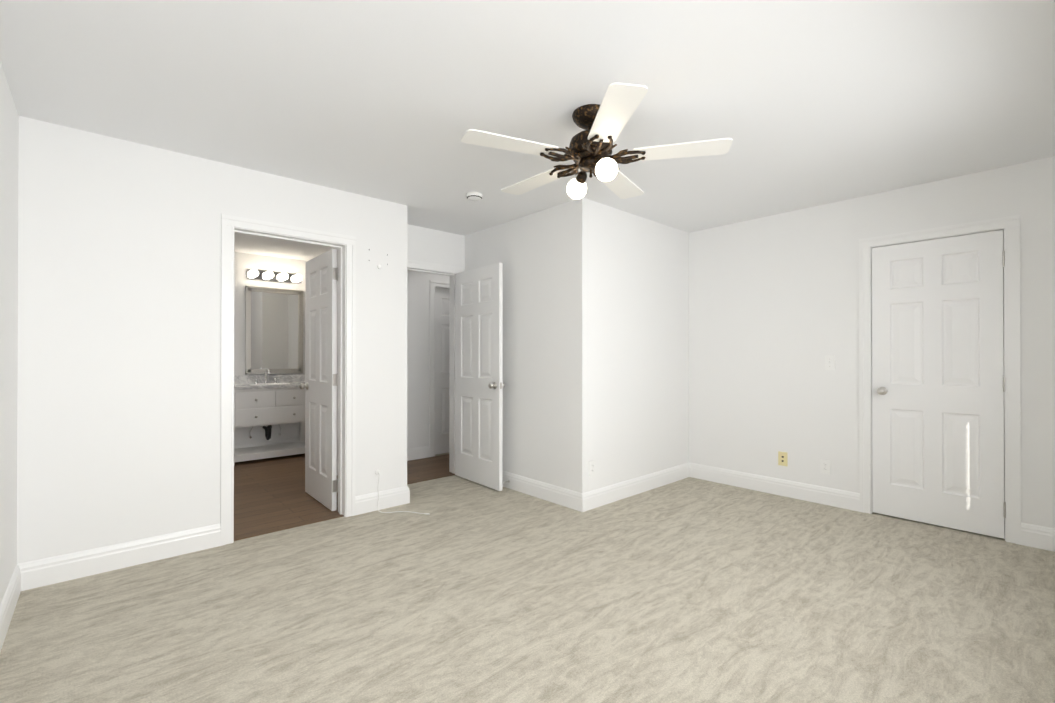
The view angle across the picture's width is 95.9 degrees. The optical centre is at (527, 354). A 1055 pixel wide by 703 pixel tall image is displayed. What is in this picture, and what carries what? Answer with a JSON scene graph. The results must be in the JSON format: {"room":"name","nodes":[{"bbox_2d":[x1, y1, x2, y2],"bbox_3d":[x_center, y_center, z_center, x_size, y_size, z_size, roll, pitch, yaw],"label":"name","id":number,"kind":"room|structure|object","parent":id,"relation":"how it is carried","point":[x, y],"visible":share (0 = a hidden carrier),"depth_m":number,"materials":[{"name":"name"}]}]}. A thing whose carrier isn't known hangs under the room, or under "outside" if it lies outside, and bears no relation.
{"room":"empty bedroom","nodes":[
{"label":"empty bedroom","id":0,"kind":"room"},
{"bbox_2d":[0,62,18,604],"bbox_3d":[-2.315,-0.008,2.017,0.120,2.440,7.170,0,0,-42],"label":"wall","id":1,"kind":"structure","parent":0,"point":[9,141],"depth_m":2.19,"materials":[{"name":"white paint"}]},
{"bbox_2d":[0,562,27,651],"bbox_3d":[-1.289,1.138,0.972,0.016,0.140,3.950,0,0,-42],"label":"baseboard","id":2,"kind":"structure","parent":1,"relation":"attached to","point":[18,582],"depth_m":2.21,"materials":[{"name":"white paint"}]},
{"bbox_2d":[17,116,406,563],"bbox_3d":[-1.848,-0.003,3.224,2.190,2.440,0.140,0,0,-42],"label":"wall","id":3,"kind":"structure","parent":0,"point":[119,356],"depth_m":2.77,"materials":[{"name":"white paint"}]},
{"bbox_2d":[28,523,220,589],"bbox_3d":[-2.268,1.145,2.736,0.857,0.140,0.016,0,0,-42],"label":"baseboard","id":4,"kind":"structure","parent":3,"relation":"attached to","point":[51,570],"depth_m":2.69,"materials":[{"name":"white paint"}]},
{"bbox_2d":[220,214,355,545],"bbox_3d":[-1.680,0.164,3.374,0.866,2.108,0.174,0,0,-42],"label":"door frame","id":5,"kind":"structure","parent":3,"relation":"attached to","point":[346,380],"depth_m":3.38,"materials":[{"name":"white paint"}]},
{"bbox_2d":[299,249,337,510],"bbox_3d":[-1.708,0.199,3.938,0.167,2.018,0.714,0,0,-42],"label":"bathroom door","id":6,"kind":"structure","parent":3,"relation":"in","point":[320,387],"depth_m":3.86,"materials":[{"name":"white paint"}]},
{"bbox_2d":[355,486,407,514],"bbox_3d":[-1.144,1.149,3.747,0.437,0.140,0.016,0,0,-42],"label":"baseboard","id":7,"kind":"structure","parent":3,"relation":"attached to","point":[365,503],"depth_m":3.74,"materials":[{"name":"white paint"}]},
{"bbox_2d":[234,252,306,445],"bbox_3d":[-3.664,0.007,5.544,2.590,2.440,0.120,0,0,-42],"label":"wall","id":8,"kind":"structure","parent":0,"point":[243,262],"depth_m":5.79,"materials":[{"name":"white paint"}]},
{"bbox_2d":[234,439,298,448],"bbox_3d":[-3.664,1.156,5.449,2.470,0.140,0.016,0,0,-42],"label":"baseboard","id":9,"kind":"structure","parent":8,"relation":"attached to","point":[294,440],"depth_m":5.85,"materials":[{"name":"white paint"}]},
{"bbox_2d":[245,286,302,373],"bbox_3d":[-3.136,-0.287,5.915,0.650,1.060,0.031,0,0,-42],"label":"mirror","id":10,"kind":"object","parent":8,"relation":"attached to","point":[274,330],"visible":0.94,"depth_m":5.90,"materials":[{"name":"grey mirror"}]},
{"bbox_2d":[247,269,301,282],"bbox_3d":[-3.101,-0.967,5.871,0.610,0.110,0.148,0,0,-42],"label":"vanity light bar","id":11,"kind":"object","parent":8,"relation":"attached to","point":[272,276],"visible":1,"depth_m":5.87,"materials":[{"name":"white glass"}]},
{"bbox_2d":[334,248,337,460],"bbox_3d":[-1.538,0.002,4.458,0.080,2.440,1.280,0,0,-42],"label":"door frame","id":12,"kind":"structure","parent":0,"point":[337,357],"depth_m":4.84,"materials":[{"name":"white paint"}]},
{"bbox_2d":[234,453,454,540],"bbox_3d":[-1.861,1.222,5.111,4.700,0.006,2.930,0,0,-42],"label":"floor","id":13,"kind":"structure","parent":0,"point":[271,495],"depth_m":4.15,"materials":[{"name":"brown wood"}]},
{"bbox_2d":[234,368,304,461],"bbox_3d":[-3.054,0.691,5.640,0.940,1.059,0.537,0,0,-42],"label":"bathroom vanity","id":14,"kind":"object","parent":13,"relation":"on","point":[264,400],"visible":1,"depth_m":5.50,"materials":[{"name":"white paint"}]},
{"bbox_2d":[331,247,449,448],"bbox_3d":[-1.066,0.008,5.810,2.590,2.440,0.100,0,0,-42],"label":"wall","id":15,"kind":"structure","parent":0,"point":[418,313],"depth_m":5.55,"materials":[{"name":"white paint"}]},
{"bbox_2d":[407,446,429,460],"bbox_3d":[-1.545,1.156,5.297,1.037,0.140,0.016,0,0,-42],"label":"baseboard","id":16,"kind":"structure","parent":15,"relation":"attached to","point":[419,452],"depth_m":5.53,"materials":[{"name":"white paint"}]},
{"bbox_2d":[435,288,449,454],"bbox_3d":[-0.874,0.208,6.001,0.763,2.018,0.167,0,0,-42],"label":"hall door","id":17,"kind":"structure","parent":15,"relation":"in","point":[442,311],"depth_m":5.83,"materials":[{"name":"white paint"}]},
{"bbox_2d":[407,224,464,271],"bbox_3d":[-1.029,0.003,4.632,0.910,2.440,0.140,0,0,-42],"label":"wall","id":18,"kind":"structure","parent":0,"point":[433,246],"depth_m":4.66,"materials":[{"name":"white paint"}]},
{"bbox_2d":[407,259,463,473],"bbox_3d":[-1.036,0.169,4.626,0.892,2.108,0.174,0,0,-42],"label":"door frame","id":19,"kind":"structure","parent":18,"relation":"attached to","point":[412,265],"depth_m":4.92,"materials":[{"name":"white paint"}]},
{"bbox_2d":[455,263,504,490],"bbox_3d":[-0.487,0.201,4.495,0.167,2.018,0.762,0,0,-42],"label":"hall door","id":20,"kind":"structure","parent":18,"relation":"in","point":[479,385],"depth_m":4.45,"materials":[{"name":"white paint"}]},
{"bbox_2d":[465,201,570,489],"bbox_3d":[-0.151,0.002,4.426,0.120,2.440,1.620,0,0,-42],"label":"wall","id":21,"kind":"structure","parent":0,"point":[531,253],"depth_m":4.09,"materials":[{"name":"white paint"}]},
{"bbox_2d":[502,471,575,509],"bbox_3d":[-0.115,1.152,4.280,0.016,0.140,1.600,0,0,-42],"label":"baseboard","id":22,"kind":"structure","parent":21,"relation":"attached to","point":[565,497],"depth_m":4.02,"materials":[{"name":"white paint"}]},
{"bbox_2d":[0,453,1054,702],"bbox_3d":[-0.523,1.249,3.623,4.940,0.060,7.170,0,0,-42],"label":"floor carpet","id":23,"kind":"object","parent":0,"point":[688,589],"visible":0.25,"depth_m":2.23,"materials":[{"name":"beige carpet"}]},
{"bbox_2d":[377,472,429,514],"bbox_3d":[-0.963,1.071,3.655,0.270,0.296,0.374,0,0,-42],"label":"cord","id":24,"kind":"object","parent":23,"relation":"on","point":[396,511],"visible":1,"depth_m":3.66,"materials":[{"name":"white plastic"}]},
{"bbox_2d":[0,0,1054,260],"bbox_3d":[-0.523,-1.261,3.634,4.940,0.080,7.170,0,0,-42],"label":"ceiling","id":25,"kind":"structure","parent":0,"point":[802,104],"depth_m":2.21,"materials":[{"name":"white paint"}]},
{"bbox_2d":[466,192,482,200],"bbox_3d":[-0.406,-1.202,3.638,0.128,0.038,0.128,0,0,-42],"label":"smoke detector","id":26,"kind":"object","parent":25,"relation":"attached to","point":[474,196],"visible":0.96,"depth_m":3.60,"materials":[{"name":"white plastic"}]},
{"bbox_2d":[461,82,732,198],"bbox_3d":[0.294,-1.030,2.458,1.296,0.393,1.242,0,0,-42],"label":"ceiling fan","id":27,"kind":"object","parent":25,"relation":"hanging from","point":[591,145],"visible":1,"depth_m":2.31,"materials":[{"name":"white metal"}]},
{"bbox_2d":[571,197,688,492],"bbox_3d":[0.980,0.001,4.274,1.600,2.440,0.120,0,0,-42],"label":"wall","id":28,"kind":"structure","parent":0,"point":[629,346],"depth_m":4.07,"materials":[{"name":"white paint"}]},
{"bbox_2d":[589,460,594,475],"bbox_3d":[0.511,0.899,3.760,0.072,0.118,0.010,0,0,-42],"label":"outlet","id":29,"kind":"object","parent":28,"relation":"attached to","point":[591,467],"visible":1,"depth_m":3.75,"materials":[{"name":"white plastic"}]},
{"bbox_2d":[576,463,691,511],"bbox_3d":[1.020,1.151,4.214,1.616,0.140,0.016,0,0,-42],"label":"baseboard","id":30,"kind":"structure","parent":28,"relation":"attached to","point":[589,500],"depth_m":4.08,"materials":[{"name":"white paint"}]},
{"bbox_2d":[689,156,1054,527],"bbox_3d":[1.769,0.003,4.728,0.180,2.440,5.500,0,0,-42],"label":"wall","id":31,"kind":"structure","parent":0,"point":[773,310],"depth_m":3.92,"materials":[{"name":"white paint"}]},
{"bbox_2d":[692,463,859,511],"bbox_3d":[2.102,1.151,4.207,0.016,0.140,1.412,0,0,-42],"label":"baseboard","id":32,"kind":"structure","parent":31,"relation":"attached to","point":[838,498],"depth_m":4.10,"materials":[{"name":"white paint"}]},
{"bbox_2d":[778,451,787,465],"bbox_3d":[2.201,0.903,4.101,0.010,0.118,0.072,0,0,-42],"label":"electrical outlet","id":33,"kind":"object","parent":31,"relation":"attached to","point":[782,459],"visible":1,"depth_m":4.10,"materials":[{"name":"beige plastic"}]},
{"bbox_2d":[820,459,830,474],"bbox_3d":[2.417,0.915,3.861,0.010,0.118,0.072,0,0,-42],"label":"duplex electrical outlet","id":34,"kind":"object","parent":31,"relation":"attached to","point":[825,466],"visible":1,"depth_m":3.86,"materials":[{"name":"white plastic"}]},
{"bbox_2d":[872,230,1005,538],"bbox_3d":[2.888,0.197,3.381,0.167,2.018,0.723,0,0,-42],"label":"closet door","id":35,"kind":"structure","parent":31,"relation":"in","point":[938,383],"depth_m":3.34,"materials":[{"name":"white paint"}]},
{"bbox_2d":[859,215,1020,544],"bbox_3d":[2.908,0.164,3.405,0.139,2.108,0.866,0,0,-42],"label":"door frame","id":36,"kind":"structure","parent":31,"relation":"attached to","point":[1010,225],"depth_m":3.10,"materials":[{"name":"white paint"}]},
{"bbox_2d":[1021,522,1054,551],"bbox_3d":[3.334,1.146,2.837,0.016,0.140,0.542,0,0,-42],"label":"baseboard","id":37,"kind":"structure","parent":31,"relation":"attached to","point":[1036,536],"depth_m":2.98,"materials":[{"name":"white paint"}]}
]}

